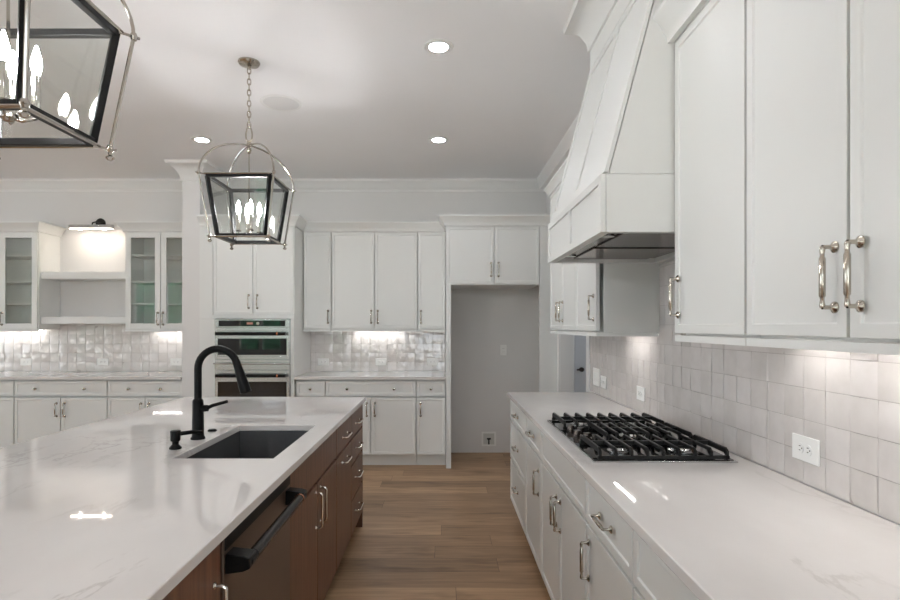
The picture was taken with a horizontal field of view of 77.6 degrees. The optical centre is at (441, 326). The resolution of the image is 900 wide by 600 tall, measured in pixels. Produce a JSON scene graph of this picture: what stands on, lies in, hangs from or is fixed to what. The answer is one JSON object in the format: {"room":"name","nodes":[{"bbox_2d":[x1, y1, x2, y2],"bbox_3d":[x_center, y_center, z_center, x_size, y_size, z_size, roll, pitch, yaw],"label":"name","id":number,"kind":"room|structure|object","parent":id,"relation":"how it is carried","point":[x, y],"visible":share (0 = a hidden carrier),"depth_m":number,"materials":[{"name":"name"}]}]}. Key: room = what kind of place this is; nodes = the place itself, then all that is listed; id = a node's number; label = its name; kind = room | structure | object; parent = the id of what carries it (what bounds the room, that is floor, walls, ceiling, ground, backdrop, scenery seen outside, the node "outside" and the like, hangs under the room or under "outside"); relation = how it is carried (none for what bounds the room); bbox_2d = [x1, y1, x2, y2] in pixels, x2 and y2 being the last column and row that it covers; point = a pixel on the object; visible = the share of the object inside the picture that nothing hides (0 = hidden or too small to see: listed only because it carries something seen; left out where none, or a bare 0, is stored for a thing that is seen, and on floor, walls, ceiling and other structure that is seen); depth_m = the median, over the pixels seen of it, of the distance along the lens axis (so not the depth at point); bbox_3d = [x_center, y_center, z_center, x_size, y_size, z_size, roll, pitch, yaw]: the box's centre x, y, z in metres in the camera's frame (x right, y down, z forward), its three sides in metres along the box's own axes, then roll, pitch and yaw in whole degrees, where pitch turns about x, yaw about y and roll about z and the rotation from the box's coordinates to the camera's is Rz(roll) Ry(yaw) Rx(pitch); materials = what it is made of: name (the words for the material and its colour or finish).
{"room":"kitchen","nodes":[
{"label":"kitchen","id":0,"kind":"room"},
{"bbox_2d":[182,181,226,397],"bbox_3d":[-2.510,-0.110,5.945,0.180,3.050,0.690,0,0,0],"label":"wall","id":1,"kind":"structure","parent":0,"point":[192,203],"depth_m":5.60,"materials":[{"name":"paint"}]},
{"bbox_2d":[164,160,233,196],"bbox_3d":[-2.510,-1.548,5.885,0.420,0.175,0.810,0,0,0],"label":"crown molding","id":2,"kind":"structure","parent":1,"relation":"attached to","point":[186,169],"depth_m":5.57,"materials":[{"name":"white paint"}]},
{"bbox_2d":[196,214,549,231],"bbox_3d":[-0.634,-1.055,5.723,3.568,0.100,0.415,0,0,0],"label":"crown molding","id":3,"kind":"structure","parent":1,"relation":"attached to","point":[296,220],"depth_m":5.56,"materials":[{"name":"paint"}]},
{"bbox_2d":[0,192,545,452],"bbox_3d":[-3.350,-0.110,6.340,12.300,3.050,0.100,0,0,0],"label":"wall","id":4,"kind":"structure","parent":0,"point":[482,320],"depth_m":6.29,"materials":[{"name":"paint"}]},
{"bbox_2d":[0,221,65,331],"bbox_3d":[-4.652,-0.526,6.073,0.875,1.157,0.426,0,0,0],"label":"upper cabinet","id":5,"kind":"object","parent":4,"relation":"attached to","point":[25,297],"depth_m":6.08,"materials":[{"name":"paint"}]},
{"bbox_2d":[6,255,31,259],"bbox_3d":[-4.688,-0.759,6.122,0.767,0.018,0.303,0,0,0],"label":"shelf","id":6,"kind":"object","parent":5,"relation":"attached to","point":[8,257],"depth_m":6.08,"materials":[{"name":"glass"}]},
{"bbox_2d":[6,281,31,284],"bbox_3d":[-4.688,-0.479,6.122,0.767,0.018,0.303,0,0,0],"label":"shelf","id":7,"kind":"object","parent":5,"relation":"attached to","point":[7,282],"depth_m":6.04,"materials":[{"name":"white paint"}]},
{"bbox_2d":[6,303,31,305],"bbox_3d":[-4.688,-0.244,6.122,0.767,0.018,0.303,0,0,0],"label":"shelf","id":8,"kind":"object","parent":5,"relation":"attached to","point":[7,304],"depth_m":5.97,"materials":[{"name":"white paint"}]},
{"bbox_2d":[0,329,43,330],"bbox_3d":[-4.700,0.038,6.210,0.560,0.012,0.020,0,0,0],"label":"light","id":9,"kind":"object","parent":5,"relation":"attached to","point":[0,329],"visible":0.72,"depth_m":6.20,"materials":[{"name":"white plastic"}]},
{"bbox_2d":[41,272,124,280],"bbox_3d":[-3.821,-0.547,6.136,0.923,0.075,0.301,0,0,0],"label":"floating shelf","id":10,"kind":"object","parent":4,"relation":"attached to","point":[57,276],"visible":0.94,"depth_m":5.99,"materials":[{"name":"paint"}]},
{"bbox_2d":[41,317,124,323],"bbox_3d":[-3.821,-0.068,6.136,0.923,0.075,0.301,0,0,0],"label":"floating shelf","id":11,"kind":"object","parent":4,"relation":"attached to","point":[44,320],"visible":0.89,"depth_m":5.99,"materials":[{"name":"paint"}]},
{"bbox_2d":[0,324,181,370],"bbox_3d":[-3.848,0.235,6.282,2.485,0.526,0.013,0,0,0],"label":"tile backsplash","id":12,"kind":"structure","parent":4,"relation":"attached to","point":[71,347],"depth_m":6.28,"materials":[{"name":"grey tile"}]},
{"bbox_2d":[20,358,31,364],"bbox_3d":[-4.660,0.395,6.272,0.124,0.079,0.009,0,0,0],"label":"power outlet","id":13,"kind":"object","parent":12,"relation":"attached to","point":[23,361],"visible":1,"depth_m":6.27,"materials":[{"name":"white plastic"}]},
{"bbox_2d":[97,358,107,364],"bbox_3d":[-3.800,0.395,6.272,0.124,0.079,0.009,0,0,0],"label":"power outlet","id":14,"kind":"object","parent":12,"relation":"attached to","point":[100,361],"visible":1,"depth_m":6.27,"materials":[{"name":"white plastic"}]},
{"bbox_2d":[170,358,181,364],"bbox_3d":[-2.980,0.395,6.272,0.124,0.079,0.009,0,0,0],"label":"power outlet","id":15,"kind":"object","parent":12,"relation":"attached to","point":[173,361],"visible":1,"depth_m":6.27,"materials":[{"name":"white plastic"}]},
{"bbox_2d":[0,179,181,191],"bbox_3d":[-6.050,-1.575,6.240,6.900,0.120,0.100,0,0,0],"label":"crown molding","id":16,"kind":"structure","parent":4,"relation":"attached to","point":[6,185],"depth_m":6.23,"materials":[{"name":"white paint"}]},
{"bbox_2d":[68,218,113,229],"bbox_3d":[-3.830,-1.137,6.187,0.470,0.157,0.204,0,0,0],"label":"picture light","id":17,"kind":"object","parent":4,"relation":"attached to","point":[100,223],"visible":1,"depth_m":6.09,"materials":[{"name":"brown metal"}]},
{"bbox_2d":[69,228,110,228],"bbox_3d":[-3.830,-1.068,6.115,0.450,0.004,0.040,0,0,0],"label":"diffuser","id":18,"kind":"object","parent":17,"relation":"attached to","point":[69,228],"depth_m":6.10,"materials":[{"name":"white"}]},
{"bbox_2d":[115,221,181,331],"bbox_3d":[-3.016,-0.526,6.073,0.822,1.157,0.426,0,0,0],"label":"upper cabinet","id":19,"kind":"object","parent":4,"relation":"attached to","point":[153,260],"depth_m":5.97,"materials":[{"name":"paint"}]},
{"bbox_2d":[132,255,181,259],"bbox_3d":[-2.981,-0.759,6.122,0.714,0.018,0.303,0,0,0],"label":"shelf","id":20,"kind":"object","parent":19,"relation":"attached to","point":[134,257],"depth_m":6.08,"materials":[{"name":"glass"}]},
{"bbox_2d":[132,281,181,284],"bbox_3d":[-2.981,-0.479,6.122,0.714,0.018,0.303,0,0,0],"label":"shelf","id":21,"kind":"object","parent":19,"relation":"attached to","point":[133,282],"depth_m":6.01,"materials":[{"name":"white paint"}]},
{"bbox_2d":[132,303,181,305],"bbox_3d":[-2.981,-0.244,6.122,0.714,0.018,0.303,0,0,0],"label":"shelf","id":22,"kind":"object","parent":19,"relation":"attached to","point":[133,304],"depth_m":5.97,"materials":[{"name":"white paint"}]},
{"bbox_2d":[303,232,332,331],"bbox_3d":[-1.321,-0.476,6.091,0.297,1.057,0.389,0,0,0],"label":"upper cabinet","id":23,"kind":"object","parent":4,"relation":"attached to","point":[317,245],"visible":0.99,"depth_m":5.94,"materials":[{"name":"paint"}]},
{"bbox_2d":[332,232,417,331],"bbox_3d":[-0.715,-0.476,6.091,0.911,1.057,0.389,0,0,0],"label":"upper cabinet","id":24,"kind":"object","parent":4,"relation":"attached to","point":[375,274],"visible":1,"depth_m":5.94,"materials":[{"name":"paint"}]},
{"bbox_2d":[353,329,400,329],"bbox_3d":[-0.715,0.038,6.210,0.530,0.012,0.020,0,0,0],"label":"light","id":25,"kind":"object","parent":24,"relation":"attached to","point":[353,329],"visible":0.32,"depth_m":6.20,"materials":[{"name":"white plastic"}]},
{"bbox_2d":[311,329,444,370],"bbox_3d":[-0.718,0.265,6.283,1.512,0.466,0.012,0,0,0],"label":"tile backsplash","id":26,"kind":"structure","parent":4,"relation":"attached to","point":[345,351],"depth_m":6.28,"materials":[{"name":"grey tile"}]},
{"bbox_2d":[318,358,328,364],"bbox_3d":[-1.330,0.395,6.272,0.124,0.079,0.009,0,0,0],"label":"power outlet","id":27,"kind":"object","parent":26,"relation":"attached to","point":[321,361],"visible":1,"depth_m":6.27,"materials":[{"name":"white plastic"}]},
{"bbox_2d":[375,358,385,364],"bbox_3d":[-0.685,0.395,6.272,0.124,0.079,0.009,0,0,0],"label":"power outlet","id":28,"kind":"object","parent":26,"relation":"attached to","point":[378,361],"visible":1,"depth_m":6.27,"materials":[{"name":"white plastic"}]},
{"bbox_2d":[427,358,437,364],"bbox_3d":[-0.107,0.395,6.272,0.124,0.079,0.009,0,0,0],"label":"power outlet","id":29,"kind":"object","parent":26,"relation":"attached to","point":[430,361],"visible":1,"depth_m":6.27,"materials":[{"name":"white plastic"}]},
{"bbox_2d":[229,179,543,191],"bbox_3d":[-0.627,-1.575,6.240,3.585,0.120,0.100,0,0,0],"label":"crown molding","id":30,"kind":"structure","parent":4,"relation":"attached to","point":[300,185],"depth_m":6.23,"materials":[{"name":"white paint"}]},
{"bbox_2d":[418,232,444,331],"bbox_3d":[-0.110,-0.476,6.091,0.294,1.057,0.389,0,0,0],"label":"upper cabinet","id":31,"kind":"object","parent":4,"relation":"attached to","point":[431,245],"visible":1,"depth_m":5.94,"materials":[{"name":"paint"}]},
{"bbox_2d":[482,432,495,445],"bbox_3d":[0.525,1.260,6.276,0.160,0.160,0.026,0,0,0],"label":"water supply box","id":32,"kind":"object","parent":4,"relation":"attached to","point":[488,438],"visible":1,"depth_m":6.29,"materials":[{"name":"white plastic"}]},
{"bbox_2d":[500,345,506,354],"bbox_3d":[0.688,0.265,6.284,0.072,0.116,0.009,0,0,0],"label":"power outlet","id":33,"kind":"object","parent":4,"relation":"attached to","point":[503,348],"visible":1,"depth_m":6.28,"materials":[{"name":"white plastic"}]},
{"bbox_2d":[573,335,574,391],"bbox_3d":[1.893,0.355,6.280,0.985,2.120,0.020,0,0,0],"label":"door frame","id":34,"kind":"structure","parent":4,"relation":"attached to","point":[573,335],"depth_m":6.27,"materials":[{"name":"white paint"}]},
{"bbox_2d":[575,335,585,391],"bbox_3d":[1.893,0.393,6.253,0.805,2.025,0.073,0,0,0],"label":"door","id":35,"kind":"structure","parent":4,"relation":"in","point":[580,340],"depth_m":6.28,"materials":[{"name":"grey paint"}]},
{"bbox_2d":[0,0,589,178],"bbox_3d":[-3.350,-1.685,1.095,12.300,0.100,10.590,0,0,0],"label":"ceiling","id":36,"kind":"structure","parent":0,"point":[511,85],"depth_m":3.80,"materials":[{"name":"paint"}]},
{"bbox_2d":[0,0,139,160],"bbox_3d":[-1.168,-1.066,1.508,0.466,1.138,0.466,0,0,0],"label":"lantern pendant","id":37,"kind":"object","parent":36,"relation":"hanging from","point":[13,71],"visible":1,"depth_m":1.57,"materials":[{"name":"silver metal"}]},
{"bbox_2d":[0,0,41,124],"bbox_3d":[-1.168,-0.812,1.508,0.145,0.525,0.144,0,0,0],"label":"candelabra","id":38,"kind":"object","parent":37,"relation":"on","point":[7,59],"depth_m":1.51,"materials":[{"name":"silver metal"}]},
{"bbox_2d":[191,136,212,142],"bbox_3d":[-2.100,-1.632,4.900,0.176,0.006,0.176,0,0,0],"label":"recessed light","id":39,"kind":"object","parent":36,"relation":"in","point":[198,139],"visible":1,"depth_m":4.88,"materials":[{"name":"white"}]},
{"bbox_2d":[195,57,295,249],"bbox_3d":[-1.192,-1.066,3.460,0.466,1.138,0.466,0,0,0],"label":"lantern pendant","id":40,"kind":"object","parent":36,"relation":"hanging from","point":[250,63],"visible":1,"depth_m":3.42,"materials":[{"name":"silver metal"}]},
{"bbox_2d":[235,154,261,237],"bbox_3d":[-1.192,-0.812,3.460,0.123,0.525,0.124,0,0,16],"label":"candelabra","id":41,"kind":"object","parent":40,"relation":"on","point":[249,207],"depth_m":3.46,"materials":[{"name":"silver metal"}]},
{"bbox_2d":[260,94,301,110],"bbox_3d":[-1.175,-1.631,4.090,0.300,0.006,0.300,0,0,0],"label":"ceiling speaker","id":42,"kind":"object","parent":36,"relation":"attached to","point":[278,102],"visible":1,"depth_m":4.07,"materials":[{"name":"white paint"}]},
{"bbox_2d":[263,97,298,109],"bbox_3d":[-1.175,-1.631,4.090,0.252,0.005,0.252,0,0,0],"label":"grille","id":43,"kind":"object","parent":42,"relation":"attached to","point":[275,103],"depth_m":4.09,"materials":[{"name":"white"}]},
{"bbox_2d":[424,39,453,53],"bbox_3d":[-0.020,-1.632,3.270,0.176,0.006,0.176,0,0,0],"label":"recessed light","id":44,"kind":"object","parent":36,"relation":"in","point":[435,46],"visible":1,"depth_m":3.26,"materials":[{"name":"white paint"}]},
{"bbox_2d":[429,136,448,142],"bbox_3d":[-0.030,-1.632,4.900,0.176,0.006,0.176,0,0,0],"label":"recessed light","id":45,"kind":"object","parent":36,"relation":"in","point":[438,139],"visible":1,"depth_m":4.88,"materials":[{"name":"white"}]},
{"bbox_2d":[324,453,550,599],"bbox_3d":[-3.350,1.465,1.095,12.300,0.100,10.590,0,0,0],"label":"floor","id":46,"kind":"structure","parent":0,"point":[427,532],"depth_m":3.76,"materials":[{"name":"brown wood"}]},
{"bbox_2d":[0,380,16,447],"bbox_3d":[-4.753,0.974,5.937,0.893,0.883,0.681,0,0,0],"label":"base cabinet","id":47,"kind":"object","parent":46,"relation":"on","point":[7,387],"visible":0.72,"depth_m":5.64,"materials":[{"name":"paint"}]},
{"bbox_2d":[0,371,181,379],"bbox_3d":[-3.902,0.515,5.934,2.595,0.030,0.688,0,0,0],"label":"countertop","id":48,"kind":"structure","parent":47,"relation":"on","point":[4,375],"depth_m":5.73,"materials":[{"name":"white stone"}]},
{"bbox_2d":[15,380,109,443],"bbox_3d":[-3.836,0.974,5.937,0.933,0.883,0.681,0,0,0],"label":"base cabinet","id":49,"kind":"object","parent":46,"relation":"on","point":[42,407],"visible":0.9,"depth_m":5.64,"materials":[{"name":"paint"}]},
{"bbox_2d":[108,380,181,417],"bbox_3d":[-2.986,0.974,5.937,0.759,0.883,0.681,0,0,0],"label":"base cabinet","id":50,"kind":"object","parent":46,"relation":"on","point":[126,396],"visible":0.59,"depth_m":5.64,"materials":[{"name":"paint"}]},
{"bbox_2d":[163,543,227,599],"bbox_3d":[-0.865,0.974,0.989,0.677,0.883,0.875,0,0,0],"label":"base cabinet","id":51,"kind":"object","parent":46,"relation":"on","point":[203,582],"visible":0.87,"depth_m":1.32,"materials":[{"name":"brown wood"}]},
{"bbox_2d":[200,226,310,396],"bbox_3d":[-1.947,0.205,5.919,0.942,2.420,0.734,0,0,0],"label":"oven tower","id":52,"kind":"object","parent":46,"relation":"on","point":[244,281],"visible":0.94,"depth_m":5.59,"materials":[{"name":"paint"}]},
{"bbox_2d":[213,319,290,396],"bbox_3d":[-1.881,0.528,5.818,0.763,1.203,0.633,0,0,0],"label":"double oven","id":53,"kind":"object","parent":52,"relation":"in","point":[262,347],"visible":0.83,"depth_m":5.56,"materials":[{"name":"silver metal"}]},
{"bbox_2d":[221,476,306,599],"bbox_3d":[-0.826,0.977,1.748,0.673,0.876,0.631,0,0,0],"label":"dishwasher","id":54,"kind":"object","parent":46,"relation":"on","point":[255,556],"visible":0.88,"depth_m":1.72,"materials":[{"name":"black metal"}]},
{"bbox_2d":[296,380,325,396],"bbox_3d":[-1.321,0.974,5.937,0.295,0.883,0.681,0,0,0],"label":"base cabinet","id":55,"kind":"object","parent":46,"relation":"on","point":[304,388],"visible":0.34,"depth_m":5.64,"materials":[{"name":"paint"}]},
{"bbox_2d":[290,431,335,599],"bbox_3d":[-0.865,0.978,2.526,0.677,0.874,0.915,0,0,0],"label":"base cabinet","id":56,"kind":"object","parent":46,"relation":"on","point":[313,523],"visible":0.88,"depth_m":2.47,"materials":[{"name":"brown wood"}]},
{"bbox_2d":[334,416,351,570],"bbox_3d":[-0.865,0.974,3.225,0.677,0.883,0.478,0,0,0],"label":"base cabinet","id":57,"kind":"object","parent":46,"relation":"on","point":[343,433],"visible":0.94,"depth_m":3.19,"materials":[{"name":"brown wood"}]},
{"bbox_2d":[350,405,363,535],"bbox_3d":[-0.865,0.974,3.704,0.677,0.883,0.477,0,0,0],"label":"base cabinet","id":58,"kind":"object","parent":46,"relation":"on","point":[356,417],"visible":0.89,"depth_m":3.68,"materials":[{"name":"brown wood"}]},
{"bbox_2d":[356,404,362,526],"bbox_3d":[-1.091,0.974,2.267,1.058,0.883,3.404,0,0,0],"label":"kitchen island","id":59,"kind":"object","parent":46,"relation":"on","point":[360,521],"visible":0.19,"depth_m":3.96,"materials":[{"name":"brown wood"}]},
{"bbox_2d":[0,397,365,599],"bbox_3d":[-1.181,0.515,2.245,1.279,0.030,3.490,0,0,0],"label":"island countertop","id":60,"kind":"structure","parent":59,"relation":"on","point":[104,509],"depth_m":1.68,"materials":[{"name":"white stone"}]},
{"bbox_2d":[169,430,201,449],"bbox_3d":[-1.062,0.462,2.316,0.125,0.074,0.048,0,0,-43],"label":"soap dispenser","id":61,"kind":"object","parent":60,"relation":"on","point":[175,435],"visible":1,"depth_m":2.28,"materials":[{"name":"black metal"}]},
{"bbox_2d":[190,345,250,439],"bbox_3d":[-0.982,0.291,2.490,0.267,0.416,0.062,0,0,0],"label":"kitchen faucet","id":62,"kind":"object","parent":60,"relation":"on","point":[198,407],"visible":1,"depth_m":2.48,"materials":[{"name":"black metal"}]},
{"bbox_2d":[186,431,307,458],"bbox_3d":[-0.834,0.640,2.486,0.408,0.219,0.743,0,0,0],"label":"sink","id":63,"kind":"object","parent":60,"relation":"in","point":[242,444],"visible":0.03,"depth_m":2.85,"materials":[{"name":"grey metal"}]},
{"bbox_2d":[326,380,416,464],"bbox_3d":[-0.717,0.974,5.937,0.911,0.883,0.681,0,0,0],"label":"base cabinet","id":64,"kind":"object","parent":46,"relation":"on","point":[389,407],"visible":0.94,"depth_m":5.64,"materials":[{"name":"paint"}]},
{"bbox_2d":[294,371,445,379],"bbox_3d":[-0.718,0.515,5.934,1.512,0.030,0.688,0,0,0],"label":"countertop","id":65,"kind":"structure","parent":64,"relation":"on","point":[312,375],"depth_m":5.73,"materials":[{"name":"white stone"}]},
{"bbox_2d":[416,380,445,464],"bbox_3d":[-0.111,0.974,5.937,0.296,0.883,0.681,0,0,0],"label":"base cabinet","id":66,"kind":"object","parent":46,"relation":"on","point":[430,394],"visible":1,"depth_m":5.64,"materials":[{"name":"paint"}]},
{"bbox_2d":[446,226,556,467],"bbox_3d":[0.601,0.205,5.919,1.122,2.420,0.734,0,0,0],"label":"surround","id":67,"kind":"object","parent":46,"relation":"on","point":[477,257],"visible":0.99,"depth_m":5.59,"materials":[{"name":"paint"}]},
{"bbox_2d":[510,399,525,532],"bbox_3d":[0.821,0.974,3.888,0.669,0.883,0.753,0,0,0],"label":"base cabinet","id":68,"kind":"object","parent":46,"relation":"on","point":[517,422],"visible":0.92,"depth_m":3.85,"materials":[{"name":"paint"}]},
{"bbox_2d":[525,415,541,572],"bbox_3d":[0.821,0.974,3.235,0.669,0.883,0.548,0,0,0],"label":"base cabinet","id":69,"kind":"object","parent":46,"relation":"on","point":[533,460],"visible":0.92,"depth_m":3.22,"materials":[{"name":"paint"}]},
{"bbox_2d":[541,432,587,599],"bbox_3d":[0.821,0.974,2.495,0.669,0.883,0.928,0,0,0],"label":"base cabinet","id":70,"kind":"object","parent":46,"relation":"on","point":[563,488],"visible":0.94,"depth_m":2.45,"materials":[{"name":"paint"}]},
{"bbox_2d":[507,392,899,599],"bbox_3d":[0.825,0.515,2.438,0.656,0.030,3.675,0,0,0],"label":"countertop","id":71,"kind":"structure","parent":70,"relation":"on","point":[746,529],"depth_m":1.42,"materials":[{"name":"white stone"}]},
{"bbox_2d":[547,412,737,462],"bbox_3d":[0.820,0.474,2.506,0.530,0.050,0.912,0,0,0],"label":"gas cooktop","id":72,"kind":"object","parent":71,"relation":"in","point":[612,438],"visible":1,"depth_m":2.26,"materials":[{"name":"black metal"}]},
{"bbox_2d":[580,480,636,599],"bbox_3d":[0.821,0.974,1.778,0.669,0.883,0.501,0,0,0],"label":"base cabinet","id":73,"kind":"object","parent":46,"relation":"on","point":[609,539],"visible":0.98,"depth_m":1.79,"materials":[{"name":"paint"}]},
{"bbox_2d":[633,530,698,599],"bbox_3d":[0.821,0.974,1.073,0.669,0.883,0.905,0,0,0],"label":"base cabinet","id":74,"kind":"object","parent":46,"relation":"on","point":[653,579],"visible":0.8,"depth_m":1.40,"materials":[{"name":"paint"}]},
{"bbox_2d":[546,194,899,524],"bbox_3d":[1.225,-0.110,1.045,0.120,3.050,10.490,0,0,0],"label":"wall","id":75,"kind":"structure","parent":0,"point":[566,340],"depth_m":5.50,"materials":[{"name":"glazed ceramic tile"},{"name":"paint"}]},
{"bbox_2d":[537,113,578,189],"bbox_3d":[1.106,-1.575,3.395,0.118,0.120,5.590,0,0,0],"label":"crown molding","id":76,"kind":"structure","parent":75,"relation":"attached to","point":[561,152],"depth_m":5.20,"materials":[{"name":"white paint"}]},
{"bbox_2d":[557,334,590,391],"bbox_3d":[1.156,0.295,4.975,0.018,2.240,1.210,0,0,0],"label":"door frame","id":77,"kind":"structure","parent":75,"relation":"attached to","point":[558,335],"depth_m":5.50,"materials":[{"name":"white paint"}]},
{"bbox_2d":[544,157,659,335],"bbox_3d":[0.970,-0.499,3.635,0.384,1.103,1.313,0,0,0],"label":"upper cabinet","id":78,"kind":"object","parent":75,"relation":"attached to","point":[587,299],"depth_m":2.98,"materials":[{"name":"paint"}]},
{"bbox_2d":[548,0,709,262],"bbox_3d":[0.862,-0.985,2.478,0.600,1.300,1.222,0,0,0],"label":"range hood","id":79,"kind":"object","parent":75,"relation":"attached to","point":[615,202],"visible":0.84,"depth_m":2.11,"materials":[{"name":"paint"}]},
{"bbox_2d":[601,234,613,237],"bbox_3d":[0.640,-0.353,2.180,0.060,0.008,0.060,0,0,0],"label":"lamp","id":80,"kind":"object","parent":79,"relation":"attached to","point":[607,235],"depth_m":2.17,"materials":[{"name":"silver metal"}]},
{"bbox_2d":[669,0,760,345],"bbox_3d":[0.974,-0.476,1.746,0.375,1.057,0.461,0,0,0],"label":"upper cabinet","id":81,"kind":"object","parent":75,"relation":"attached to","point":[710,278],"visible":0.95,"depth_m":1.72,"materials":[{"name":"paint"}]},
{"bbox_2d":[653,0,707,42],"bbox_3d":[0.825,-1.055,1.399,0.150,0.100,1.298,0,0,0],"label":"crown molding","id":82,"kind":"structure","parent":81,"relation":"attached to","point":[673,17],"depth_m":1.89,"materials":[{"name":"paint"}]},
{"bbox_2d":[590,260,899,523],"bbox_3d":[1.158,0.084,2.482,0.013,0.828,3.765,0,0,0],"label":"tile backsplash","id":83,"kind":"structure","parent":75,"relation":"attached to","point":[750,401],"depth_m":1.93,"materials":[{"name":"grey tile"}]},
{"bbox_2d":[593,367,599,386],"bbox_3d":[1.147,0.375,4.170,0.009,0.130,0.160,0,0,0],"label":"light switch","id":84,"kind":"object","parent":83,"relation":"attached to","point":[596,372],"visible":1,"depth_m":4.16,"materials":[{"name":"white plastic"}]},
{"bbox_2d":[601,375,605,388],"bbox_3d":[1.147,0.395,3.985,0.009,0.085,0.130,0,0,0],"label":"power outlet","id":85,"kind":"object","parent":83,"relation":"attached to","point":[603,378],"visible":1,"depth_m":3.98,"materials":[{"name":"white plastic"}]},
{"bbox_2d":[637,386,644,401],"bbox_3d":[1.147,0.387,3.240,0.009,0.079,0.124,0,0,0],"label":"power outlet","id":86,"kind":"object","parent":83,"relation":"attached to","point":[640,390],"visible":1,"depth_m":3.22,"materials":[{"name":"white plastic"}]},
{"bbox_2d":[792,433,819,466],"bbox_3d":[1.147,0.387,1.770,0.009,0.080,0.130,0,0,0],"label":"power outlet","id":87,"kind":"object","parent":83,"relation":"attached to","point":[807,449],"visible":1,"depth_m":1.76,"materials":[{"name":"white plastic"}]},
{"bbox_2d":[797,442,803,452],"bbox_3d":[1.145,0.387,1.790,0.003,0.033,0.033,0,0,0],"label":"receptacle","id":88,"kind":"object","parent":87,"relation":"attached to","point":[800,445],"depth_m":1.79,"materials":[{"name":"white plastic"}]},
{"bbox_2d":[804,445,811,455],"bbox_3d":[1.145,0.387,1.750,0.003,0.033,0.033,0,0,0],"label":"receptacle","id":89,"kind":"object","parent":87,"relation":"attached to","point":[807,448],"depth_m":1.75,"materials":[{"name":"white plastic"}]},
{"bbox_2d":[746,0,899,355],"bbox_3d":[0.974,-0.476,1.131,0.375,1.057,0.761,0,0,0],"label":"upper cabinet","id":90,"kind":"object","parent":75,"relation":"attached to","point":[823,76],"visible":1,"depth_m":1.20,"materials":[{"name":"paint"}]},
{"bbox_2d":[847,341,897,342],"bbox_3d":[1.060,0.038,1.135,0.020,0.012,0.670,0,0,0],"label":"light","id":91,"kind":"object","parent":90,"relation":"attached to","point":[847,341],"visible":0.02,"depth_m":1.36,"materials":[{"name":"white plastic"}]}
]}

